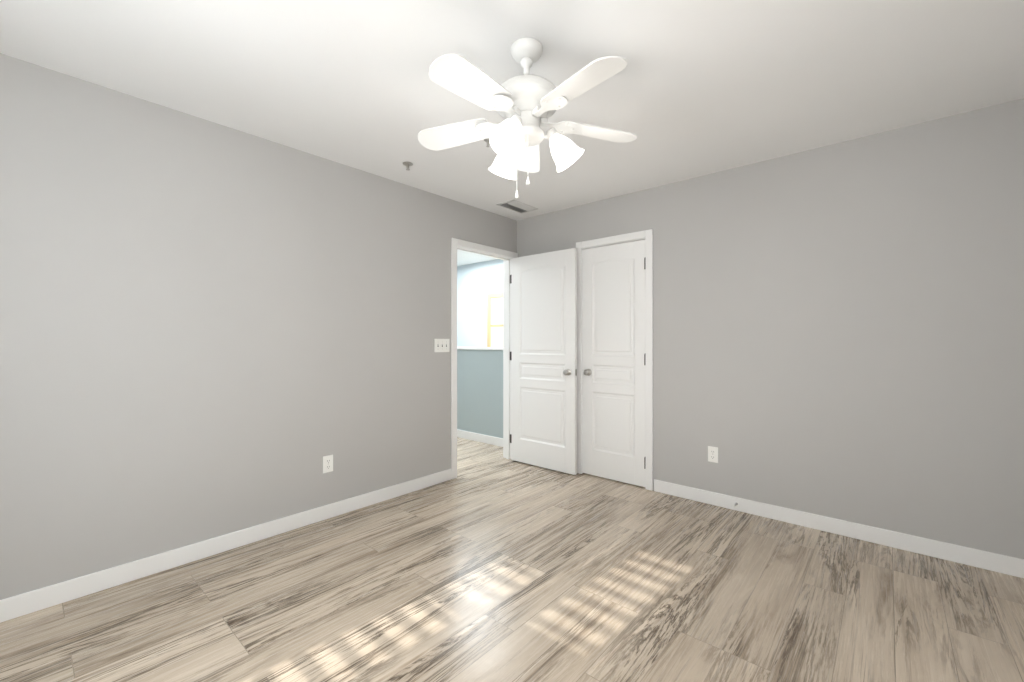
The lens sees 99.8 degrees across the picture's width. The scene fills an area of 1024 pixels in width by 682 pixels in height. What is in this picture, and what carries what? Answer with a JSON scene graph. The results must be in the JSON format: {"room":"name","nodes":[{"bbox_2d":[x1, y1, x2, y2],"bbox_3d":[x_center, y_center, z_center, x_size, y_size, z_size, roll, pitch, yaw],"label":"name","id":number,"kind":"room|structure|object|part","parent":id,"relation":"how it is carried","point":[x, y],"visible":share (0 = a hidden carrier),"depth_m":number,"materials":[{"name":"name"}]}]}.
{"room":"empty bedroom","nodes":[
{"label":"empty bedroom","id":0,"kind":"room"},
{"bbox_2d":[0,53,516,599],"bbox_3d":[-1.350,-0.015,2.909,0.120,2.440,4.120,0,0,41],"label":"wall","id":1,"kind":"structure","parent":0,"point":[208,329],"depth_m":2.35,"materials":[{"name":"grey paint"}]},
{"bbox_2d":[0,469,451,622],"bbox_3d":[-1.551,1.157,2.578,0.013,0.095,3.115,0,0,41],"label":"baseboard","id":2,"kind":"structure","parent":1,"relation":"attached to","point":[16,606],"depth_m":2.34,"materials":[{"name":"white wood"}]},
{"bbox_2d":[323,455,332,472],"bbox_3d":[-1.249,0.835,2.927,0.010,0.114,0.070,0,0,41],"label":"electrical outlet","id":3,"kind":"object","parent":1,"relation":"attached to","point":[328,463],"visible":1,"depth_m":2.92,"materials":[{"name":"white plastic"}]},
{"bbox_2d":[434,339,448,351],"bbox_3d":[-0.592,0.038,3.674,0.017,0.114,0.162,0,0,41],"label":"switch plate","id":4,"kind":"object","parent":1,"relation":"attached to","point":[441,345],"visible":1,"depth_m":3.67,"materials":[{"name":"white plastic"}]},
{"bbox_2d":[451,238,517,478],"bbox_3d":[-0.287,0.152,4.128,0.152,2.105,0.884,0,0,41],"label":"door frame","id":5,"kind":"structure","parent":1,"relation":"attached to","point":[455,242],"depth_m":4.26,"materials":[{"name":"white wood"}]},
{"bbox_2d":[512,248,576,474],"bbox_3d":[0.285,0.182,4.101,0.764,2.025,0.145,0,0,41],"label":"entry door","id":6,"kind":"structure","parent":5,"relation":"attached to","point":[544,360],"depth_m":4.05,"materials":[{"name":"white wood"}]},
{"bbox_2d":[457,259,502,346],"bbox_3d":[-0.234,-0.015,6.607,3.300,2.440,0.120,0,0,41],"label":"wall","id":7,"kind":"structure","parent":0,"point":[477,283],"depth_m":6.83,"materials":[{"name":"white paint"}]},
{"bbox_2d":[487,292,502,346],"bbox_3d":[-0.066,-0.235,6.367,0.830,0.980,0.020,0,0,41],"label":"window","id":8,"kind":"structure","parent":7,"relation":"in","point":[494,319],"depth_m":6.53,"materials":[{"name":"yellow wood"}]},
{"bbox_2d":[457,347,502,446],"bbox_3d":[-0.980,0.640,5.752,3.060,1.130,0.150,0,0,41],"label":"wall","id":9,"kind":"structure","parent":0,"point":[479,394],"depth_m":5.15,"materials":[{"name":"blue paint"}]},
{"bbox_2d":[0,437,1023,681],"bbox_3d":[-0.654,1.255,3.311,7.200,0.100,6.000,0,0,41],"label":"floor","id":10,"kind":"structure","parent":0,"point":[490,563],"depth_m":1.97,"materials":[{"name":"laminate"}]},
{"bbox_2d":[0,0,1023,265],"bbox_3d":[-0.654,-1.285,3.311,7.200,0.100,6.000,0,0,41],"label":"ceiling","id":11,"kind":"structure","parent":0,"point":[694,88],"depth_m":1.96,"materials":[{"name":"white paint"}]},
{"bbox_2d":[403,162,412,170],"bbox_3d":[-0.726,-1.213,3.002,0.072,0.044,0.072,0,0,41],"label":"sprinkler","id":12,"kind":"object","parent":11,"relation":"attached to","point":[407,164],"visible":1,"depth_m":2.99,"materials":[{"name":"grey metal"}]},
{"bbox_2d":[496,200,537,212],"bbox_3d":[0.052,-1.229,3.962,0.210,0.013,0.350,0,0,41],"label":"ceiling vent","id":13,"kind":"object","parent":11,"relation":"in","point":[516,206],"visible":1,"depth_m":3.94,"materials":[{"name":"white metal"}]},
{"bbox_2d":[418,37,636,198],"bbox_3d":[0.045,-0.911,1.788,0.986,0.647,0.960,0,0,41],"label":"fan","id":14,"kind":"object","parent":11,"relation":"hanging from","point":[526,105],"visible":1,"depth_m":1.73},
{"bbox_2d":[517,98,1023,558],"bbox_3d":[1.407,-0.015,3.317,3.740,2.440,0.120,0,0,41],"label":"wall","id":15,"kind":"structure","parent":0,"point":[838,330],"depth_m":2.64,"materials":[{"name":"grey paint"}]},
{"bbox_2d":[576,229,652,490],"bbox_3d":[0.887,0.152,3.736,0.725,2.105,0.174,0,0,41],"label":"closet door","id":16,"kind":"structure","parent":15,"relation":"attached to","point":[613,243],"depth_m":3.69,"materials":[{"name":"white wood"}]},
{"bbox_3d":[0.877,0.182,3.725,0.611,2.025,0.145,0,0,41],"label":"closet door","id":17,"kind":"part","parent":16,"relation":"part of","materials":[{"name":"white wood"}]},
{"bbox_2d":[708,446,717,462],"bbox_3d":[1.478,0.835,3.170,0.070,0.114,0.010,0,0,41],"label":"electrical outlet","id":18,"kind":"object","parent":15,"relation":"attached to","point":[712,454],"visible":1,"depth_m":3.17,"materials":[{"name":"white plastic"}]},
{"bbox_2d":[654,479,1023,577],"bbox_3d":[1.912,1.157,2.789,2.045,0.095,0.013,0,0,41],"label":"baseboard","id":19,"kind":"structure","parent":15,"relation":"attached to","point":[999,563],"depth_m":2.61,"materials":[{"name":"white wood"}]}
]}

